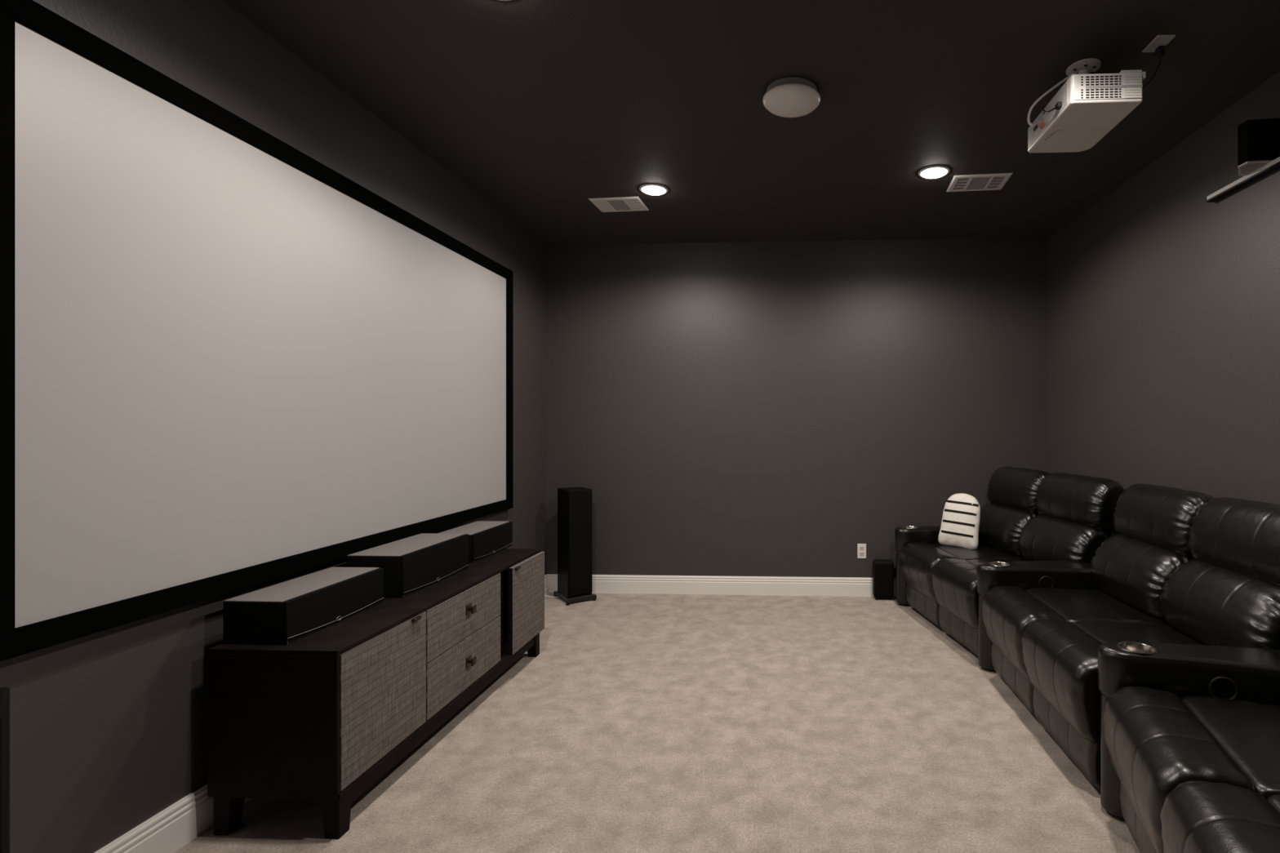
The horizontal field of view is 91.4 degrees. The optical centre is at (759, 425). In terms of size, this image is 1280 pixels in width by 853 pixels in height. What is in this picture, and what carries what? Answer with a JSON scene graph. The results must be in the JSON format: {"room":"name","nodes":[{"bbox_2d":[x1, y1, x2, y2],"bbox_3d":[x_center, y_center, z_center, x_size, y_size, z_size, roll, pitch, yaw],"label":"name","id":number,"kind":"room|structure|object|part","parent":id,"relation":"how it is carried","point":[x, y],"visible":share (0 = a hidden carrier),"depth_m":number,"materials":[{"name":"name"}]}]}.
{"room":"home theater","nodes":[
{"label":"home theater","id":0,"kind":"room"},
{"bbox_2d":[0,0,546,852],"bbox_3d":[-1.847,-0.060,2.170,0.120,2.720,5.515,0,0,3],"label":"wall","id":1,"kind":"structure","parent":0,"point":[108,727],"depth_m":1.92,"materials":[{"name":"grey paint"}]},
{"bbox_2d":[0,0,513,661],"bbox_3d":[-1.740,-0.244,2.756,0.042,1.592,2.754,0,0,3],"label":"projection screen","id":2,"kind":"object","parent":1,"relation":"attached to","point":[229,362],"visible":1,"depth_m":1.92,"materials":[{"name":"grey fabric"}]},
{"bbox_2d":[93,573,547,852],"bbox_3d":[-1.779,1.230,2.167,0.016,0.140,5.275,0,0,3],"label":"baseboard","id":3,"kind":"structure","parent":1,"relation":"attached to","point":[174,827],"depth_m":1.87,"materials":[{"name":"white paint"}]},
{"bbox_2d":[173,592,1139,852],"bbox_3d":[0.136,1.350,2.083,4.090,0.100,5.515,0,0,3],"label":"floor","id":4,"kind":"structure","parent":0,"point":[639,722],"depth_m":2.42,"materials":[{"name":"beige carpet"}]},
{"bbox_2d":[0,687,9,852],"bbox_3d":[-1.393,0.886,0.975,0.226,0.828,0.287,0,0,42],"label":"tower speaker","id":5,"kind":"object","parent":4,"relation":"on","point":[4,691],"visible":1,"depth_m":1.05},
{"bbox_2d":[207,548,544,839],"bbox_3d":[-1.478,1.002,2.722,0.459,0.597,1.595,0,0,3],"label":"media console","id":6,"kind":"object","parent":4,"relation":"on","point":[324,714],"visible":0.98,"depth_m":2.03,"materials":[{"name":"brown wood"}]},
{"bbox_3d":[-1.705,1.235,1.976,0.060,0.130,0.060,0,0,2],"label":"leg","id":7,"kind":"part","parent":6,"relation":"part of","materials":[{"name":"brown wood"}]},
{"bbox_2d":[222,567,383,644],"bbox_3d":[-1.612,0.632,2.210,0.216,0.139,0.475,0,0,3],"label":"speaker","id":8,"kind":"object","parent":6,"relation":"on","point":[284,613],"visible":1,"depth_m":2.07},
{"bbox_3d":[-1.622,0.565,2.210,0.195,0.004,0.473,0,0,2],"label":"panel","id":9,"kind":"part","parent":8,"relation":"part of","materials":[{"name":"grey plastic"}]},
{"bbox_2d":[282,568,383,638],"bbox_3d":[-1.515,0.628,2.206,0.016,0.127,0.475,0,0,2],"label":"grille","id":10,"kind":"object","parent":8,"relation":"attached to","point":[306,613],"depth_m":2.16,"materials":[{"name":"black fabric"}]},
{"bbox_3d":[-1.352,1.235,1.961,0.060,0.130,0.060,0,0,2],"label":"leg","id":11,"kind":"part","parent":6,"relation":"part of","materials":[{"name":"brown wood"}]},
{"bbox_3d":[-1.317,0.935,2.159,0.020,0.429,0.456,0,0,2],"label":"door","id":12,"kind":"part","parent":6,"relation":"part of","materials":[{"name":"grey wood"}]},
{"bbox_2d":[346,533,468,597],"bbox_3d":[-1.565,0.617,2.773,0.243,0.171,0.519,0,0,2],"label":"speaker","id":13,"kind":"object","parent":6,"relation":"on","point":[411,564],"visible":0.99,"depth_m":2.65},
{"bbox_3d":[-1.575,0.533,2.774,0.222,0.004,0.517,0,0,2],"label":"panel","id":14,"kind":"part","parent":13,"relation":"part of","materials":[{"name":"grey plastic"}]},
{"bbox_2d":[400,533,468,592],"bbox_3d":[-1.455,0.613,2.769,0.016,0.159,0.519,0,0,2],"label":"grille","id":15,"kind":"object","parent":13,"relation":"attached to","point":[421,567],"depth_m":2.72,"materials":[{"name":"black fabric"}]},
{"bbox_3d":[-1.495,1.198,2.723,0.401,0.056,1.494,0,0,2],"label":"rail","id":16,"kind":"part","parent":6,"relation":"part of","materials":[{"name":"brown wood"}]},
{"bbox_3d":[-1.293,0.824,2.701,0.020,0.205,0.616,0,0,2],"label":"drawer","id":17,"kind":"part","parent":6,"relation":"part of","materials":[{"name":"grey fabric"}]},
{"bbox_3d":[-1.293,1.040,2.701,0.020,0.220,0.616,0,0,2],"label":"drawer","id":18,"kind":"part","parent":6,"relation":"part of","materials":[{"name":"grey wood"}]},
{"bbox_3d":[-1.268,1.037,2.702,0.031,0.042,0.042,0,0,2],"label":"knob","id":19,"kind":"part","parent":6,"relation":"part of","materials":[{"name":"brown metal"}]},
{"bbox_3d":[-1.268,0.807,2.702,0.031,0.042,0.042,0,0,2],"label":"knob","id":20,"kind":"part","parent":6,"relation":"part of","materials":[{"name":"brown metal"}]},
{"bbox_2d":[439,520,512,562],"bbox_3d":[-1.562,0.630,3.379,0.214,0.144,0.445,0,0,3],"label":"speaker","id":21,"kind":"object","parent":6,"relation":"on","point":[486,538],"visible":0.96,"depth_m":3.34},
{"bbox_3d":[-1.572,0.560,3.379,0.193,0.004,0.443,0,0,2],"label":"panel","id":22,"kind":"part","parent":21,"relation":"part of","materials":[{"name":"grey plastic"}]},
{"bbox_2d":[471,521,512,559],"bbox_3d":[-1.466,0.626,3.375,0.016,0.132,0.445,0,0,2],"label":"grille","id":23,"kind":"object","parent":21,"relation":"attached to","point":[486,542],"depth_m":3.34,"materials":[{"name":"black fabric"}]},
{"bbox_3d":[-1.246,0.935,3.293,0.020,0.438,0.412,0,0,2],"label":"door","id":24,"kind":"part","parent":6,"relation":"part of","materials":[{"name":"grey wood"}]},
{"bbox_3d":[-1.286,1.235,3.470,0.060,0.130,0.060,0,0,2],"label":"leg","id":25,"kind":"part","parent":6,"relation":"part of","materials":[{"name":"brown wood"}]},
{"bbox_2d":[544,583,559,597],"bbox_3d":[-1.597,1.248,4.688,0.200,0.103,0.080,0,0,39],"label":"cable","id":26,"kind":"object","parent":4,"relation":"on","point":[546,584],"visible":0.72,"depth_m":4.65,"materials":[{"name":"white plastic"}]},
{"bbox_2d":[553,486,596,605],"bbox_3d":[-1.390,0.886,4.612,0.226,0.828,0.287,0,0,-37],"label":"tower speaker","id":27,"kind":"object","parent":4,"relation":"on","point":[575,504],"visible":1,"depth_m":4.52},
{"bbox_2d":[568,489,592,595],"bbox_3d":[-1.320,0.858,4.520,0.176,0.764,0.016,0,0,-37],"label":"grille","id":28,"kind":"object","parent":27,"relation":"attached to","point":[580,501],"depth_m":4.51,"materials":[{"name":"black fabric"}]},
{"bbox_2d":[872,559,893,599],"bbox_3d":[0.928,1.155,4.613,0.148,0.290,0.102,0,0,3],"label":"subwoofer","id":29,"kind":"object","parent":4,"relation":"on","point":[882,569],"visible":1,"depth_m":4.56,"materials":[{"name":"black plastic"}]},
{"bbox_2d":[875,564,893,596],"bbox_3d":[0.926,1.149,4.566,0.132,0.242,0.008,0,0,2],"label":"grille","id":30,"kind":"object","parent":29,"relation":"attached to","point":[883,572],"depth_m":4.56,"materials":[{"name":"black fabric"}]},
{"bbox_2d":[894,466,1124,656],"bbox_3d":[1.508,0.796,3.952,0.927,1.007,1.280,0,0,-8],"label":"reclining loveseat","id":31,"kind":"object","parent":4,"relation":"on","point":[1030,514],"visible":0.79,"depth_m":3.79,"materials":[{"name":"black leather"}]},
{"bbox_3d":[1.322,1.090,4.502,0.667,0.390,0.122,0,0,-8],"label":"arm panel","id":32,"kind":"part","parent":31,"relation":"part of","materials":[{"name":"black leather"}]},
{"bbox_3d":[1.318,0.825,4.502,0.675,0.172,0.138,0,0,-8],"label":"armrest","id":33,"kind":"part","parent":31,"relation":"part of","materials":[{"name":"black leather"}]},
{"bbox_2d":[937,493,980,549],"bbox_3d":[1.389,0.660,4.271,0.286,0.376,0.134,0,0,40],"label":"throw cushion","id":34,"kind":"object","parent":31,"relation":"on","point":[961,517],"visible":1,"depth_m":4.22,"materials":[{"name":"beige fabric"}]},
{"bbox_2d":[930,542,1023,560],"bbox_3d":[1.510,0.883,4.173,0.576,0.098,0.536,0,0,-8],"label":"seat cushion","id":35,"kind":"object","parent":31,"relation":"on","point":[984,550],"depth_m":4.05,"materials":[{"name":"black leather"}]},
{"bbox_2d":[965,558,1026,565],"bbox_3d":[1.588,0.883,3.644,0.576,0.098,0.522,0,0,-8],"label":"seat cushion","id":36,"kind":"object","parent":31,"relation":"on","point":[975,562],"depth_m":3.84,"materials":[{"name":"black leather"}]},
{"bbox_2d":[977,502,1036,556],"bbox_3d":[1.699,0.712,4.248,0.246,0.320,0.599,0,0,-8],"label":"lumbar cushion","id":37,"kind":"object","parent":31,"relation":"on","point":[1002,525],"depth_m":4.12,"materials":[{"name":"black leather"}]},
{"bbox_2d":[1017,514,1108,563],"bbox_3d":[1.787,0.712,3.649,0.246,0.320,0.599,0,0,-8],"label":"lumbar cushion","id":38,"kind":"object","parent":31,"relation":"on","point":[1041,537],"depth_m":3.54,"materials":[{"name":"black leather"}]},
{"bbox_3d":[1.920,0.820,3.974,0.105,0.900,1.150,0,0,-8],"label":"panel","id":39,"kind":"part","parent":31,"relation":"part of","materials":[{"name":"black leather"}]},
{"bbox_2d":[977,483,1279,788],"bbox_3d":[1.588,0.796,2.753,0.927,1.007,1.393,0,0,3],"label":"reclining loveseat","id":40,"kind":"object","parent":4,"relation":"on","point":[1181,566],"visible":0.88,"depth_m":2.54,"materials":[{"name":"black leather"}]},
{"bbox_3d":[1.508,1.090,3.326,0.667,0.390,0.232,0,0,2],"label":"arm panel","id":41,"kind":"part","parent":40,"relation":"part of","materials":[{"name":"black leather"}]},
{"bbox_3d":[1.504,0.825,3.328,0.675,0.172,0.251,0,0,2],"label":"armrest","id":42,"kind":"part","parent":40,"relation":"part of","materials":[{"name":"black leather"}]},
{"bbox_2d":[1025,587,1169,625],"bbox_3d":[1.629,0.883,2.913,0.576,0.098,0.536,0,0,2],"label":"seat cushion","id":43,"kind":"object","parent":40,"relation":"on","point":[1073,605],"depth_m":2.84,"materials":[{"name":"black leather"}]},
{"bbox_2d":[1073,621,1204,644],"bbox_3d":[1.606,0.883,2.378,0.576,0.098,0.522,0,0,2],"label":"seat cushion","id":44,"kind":"object","parent":40,"relation":"on","point":[1103,632],"depth_m":2.49,"materials":[{"name":"black leather"}]},
{"bbox_2d":[1089,533,1194,620],"bbox_3d":[1.829,0.712,2.950,0.246,0.320,0.599,0,0,2],"label":"lumbar cushion","id":45,"kind":"object","parent":40,"relation":"on","point":[1131,571],"depth_m":2.85,"materials":[{"name":"black leather"}]},
{"bbox_2d":[1159,558,1279,649],"bbox_3d":[1.802,0.712,2.346,0.246,0.320,0.599,0,0,2],"label":"lumbar cushion","id":46,"kind":"object","parent":40,"relation":"on","point":[1208,602],"depth_m":2.30,"materials":[{"name":"black leather"}]},
{"bbox_2d":[1097,641,1279,852],"bbox_3d":[1.427,0.796,1.456,0.927,1.007,1.393,0,0,17],"label":"reclining loveseat","id":47,"kind":"object","parent":4,"relation":"on","point":[1190,734],"visible":1,"depth_m":1.69,"materials":[{"name":"black leather"}]},
{"bbox_3d":[1.488,1.090,2.032,0.667,0.390,0.232,0,0,16],"label":"arm panel","id":48,"kind":"part","parent":47,"relation":"part of","materials":[{"name":"black leather"}]},
{"bbox_3d":[1.485,0.825,2.034,0.675,0.172,0.250,0,0,16],"label":"armrest","id":49,"kind":"part","parent":47,"relation":"part of","materials":[{"name":"black leather"}]},
{"bbox_2d":[1180,695,1279,799],"bbox_3d":[1.506,0.883,1.601,0.576,0.098,0.536,0,0,16],"label":"seat cushion","id":50,"kind":"object","parent":47,"relation":"on","point":[1247,732],"depth_m":1.67,"materials":[{"name":"black leather"}]},
{"bbox_2d":[1266,795,1279,812],"bbox_3d":[1.354,0.883,1.088,0.576,0.098,0.522,0,0,16],"label":"seat cushion","id":51,"kind":"object","parent":47,"relation":"on","point":[1273,801],"depth_m":1.38,"materials":[{"name":"black leather"}]},
{"bbox_2d":[222,0,1279,244],"bbox_3d":[0.136,-1.470,2.083,4.090,0.100,5.515,0,0,3],"label":"ceiling","id":52,"kind":"structure","parent":0,"point":[543,108],"depth_m":2.64,"materials":[{"name":"grey paint"}]},
{"bbox_2d":[588,196,648,212],"bbox_3d":[-0.899,-1.416,3.931,0.320,0.008,0.236,0,0,6],"label":"ceiling vent","id":53,"kind":"object","parent":52,"relation":"in","point":[624,203],"visible":1,"depth_m":3.92,"materials":[{"name":"white metal"}]},
{"bbox_2d":[639,183,668,195],"bbox_3d":[-0.636,-1.408,3.682,0.172,0.024,0.172,0,0,3],"label":"recessed light","id":54,"kind":"object","parent":52,"relation":"in","point":[648,188],"visible":1,"depth_m":3.65,"materials":[{"name":"white plastic"}]},
{"bbox_2d":[762,77,820,117],"bbox_3d":[0.135,-1.380,2.607,0.246,0.080,0.246,0,0,3],"label":"ceiling speaker","id":55,"kind":"object","parent":52,"relation":"attached to","point":[786,97],"visible":1,"depth_m":2.54,"materials":[{"name":"grey plastic"}]},
{"bbox_2d":[918,165,950,178],"bbox_3d":[0.974,-1.408,3.430,0.172,0.024,0.172,0,0,3],"label":"recessed light","id":56,"kind":"object","parent":52,"relation":"in","point":[932,171],"visible":1,"depth_m":3.40,"materials":[{"name":"white plastic"}]},
{"bbox_2d":[946,173,1013,191],"bbox_3d":[1.274,-1.416,3.578,0.320,0.008,0.236,0,0,6],"label":"ceiling vent","id":57,"kind":"object","parent":52,"relation":"in","point":[983,181],"visible":1,"depth_m":3.56,"materials":[{"name":"white metal"}]},
{"bbox_3d":[1.274,-1.419,3.578,0.280,0.001,0.196,0,0,6],"label":"plate","id":58,"kind":"part","parent":57,"relation":"part of","materials":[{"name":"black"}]},
{"bbox_2d":[1027,57,1146,152],"bbox_3d":[1.238,-1.285,2.382,0.285,0.271,0.412,0,0,3],"label":"projector","id":59,"kind":"object","parent":52,"relation":"hanging from","point":[1087,106],"visible":1,"depth_m":2.28,"materials":[{"name":"white plastic"}]},
{"bbox_3d":[1.106,-1.224,2.355,0.021,0.082,0.144,0,0,9],"label":"power cord","id":60,"kind":"part","parent":59,"relation":"part of","materials":[{"name":"black plastic"}]},
{"bbox_3d":[1.120,-1.207,2.384,0.004,0.086,0.338,0,0,2],"label":"port panel","id":61,"kind":"part","parent":59,"relation":"part of","materials":[{"name":"grey plastic"}]},
{"bbox_2d":[1026,73,1075,126],"bbox_3d":[1.172,-1.323,2.471,0.176,0.179,0.060,0,0,32],"label":"cable","id":62,"kind":"object","parent":59,"relation":"attached to","point":[1029,123],"visible":0.94,"depth_m":2.47,"materials":[{"name":"white plastic"}]},
{"bbox_3d":[1.282,-1.412,2.431,0.124,0.016,0.124,0,0,2],"label":"ceiling plate","id":63,"kind":"part","parent":59,"relation":"part of","materials":[{"name":"grey plastic"}]},
{"bbox_3d":[1.237,-1.203,2.179,0.234,0.086,0.004,0,0,2],"label":"panel","id":64,"kind":"part","parent":59,"relation":"part of","materials":[{"name":"grey plastic"}]},
{"bbox_2d":[1142,34,1176,88],"bbox_3d":[1.415,-1.336,2.284,0.194,0.169,0.113,0,0,3],"label":"outlet","id":65,"kind":"object","parent":52,"relation":"attached to","point":[1157,45],"visible":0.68,"depth_m":2.28,"materials":[{"name":"grey plastic"}]},
{"bbox_3d":[1.410,-1.317,2.317,0.186,0.131,0.008,0,0,15],"label":"plug cord","id":66,"kind":"part","parent":65,"relation":"part of","materials":[{"name":"black plastic"}]},
{"bbox_3d":[1.479,-1.417,2.275,0.067,0.006,0.100,0,0,2],"label":"plate","id":67,"kind":"part","parent":65,"relation":"part of","materials":[{"name":"grey plastic"}]},
{"bbox_2d":[546,238,1047,577],"bbox_3d":[0.254,-0.060,4.779,3.850,2.720,0.120,0,0,3],"label":"wall","id":68,"kind":"structure","parent":0,"point":[740,408],"depth_m":4.72,"materials":[{"name":"grey paint"}]},
{"bbox_2d":[546,573,896,596],"bbox_3d":[0.251,1.230,4.710,3.850,0.140,0.016,0,0,3],"label":"baseboard","id":69,"kind":"structure","parent":68,"relation":"attached to","point":[602,584],"depth_m":4.72,"materials":[{"name":"white paint"}]},
{"bbox_2d":[857,543,866,558],"bbox_3d":[0.780,0.957,4.691,0.067,0.112,0.008,0,0,3],"label":"wall outlet","id":70,"kind":"object","parent":68,"relation":"attached to","point":[861,548],"visible":1,"depth_m":4.69,"materials":[{"name":"white plastic"}]},
{"bbox_2d":[1047,71,1279,504],"bbox_3d":[2.119,-0.060,1.997,0.120,2.720,5.515,0,0,3],"label":"wall","id":71,"kind":"structure","parent":0,"point":[1163,300],"depth_m":3.11,"materials":[{"name":"grey paint"}]},
{"bbox_2d":[1205,156,1279,202],"bbox_3d":[2.045,-1.043,2.148,0.042,0.024,1.370,0,0,3],"label":"wall ledge","id":72,"kind":"object","parent":71,"relation":"attached to","point":[1273,165],"visible":1,"depth_m":2.60,"materials":[{"name":"black plastic"}]},
{"bbox_2d":[1237,118,1279,175],"bbox_3d":[2.019,-1.143,2.522,0.127,0.175,0.142,0,0,3],"label":"speaker","id":73,"kind":"object","parent":72,"relation":"on","point":[1258,140],"visible":0.8,"depth_m":2.46},
{"bbox_3d":[2.017,-1.056,2.521,0.096,0.001,0.111,0,0,2],"label":"panel","id":74,"kind":"part","parent":73,"relation":"part of","materials":[{"name":"grey plastic"}]},
{"bbox_3d":[2.016,-1.060,2.521,0.121,0.006,0.140,0,0,2],"label":"plate","id":75,"kind":"part","parent":73,"relation":"part of","materials":[{"name":"grey plastic"}]}
]}

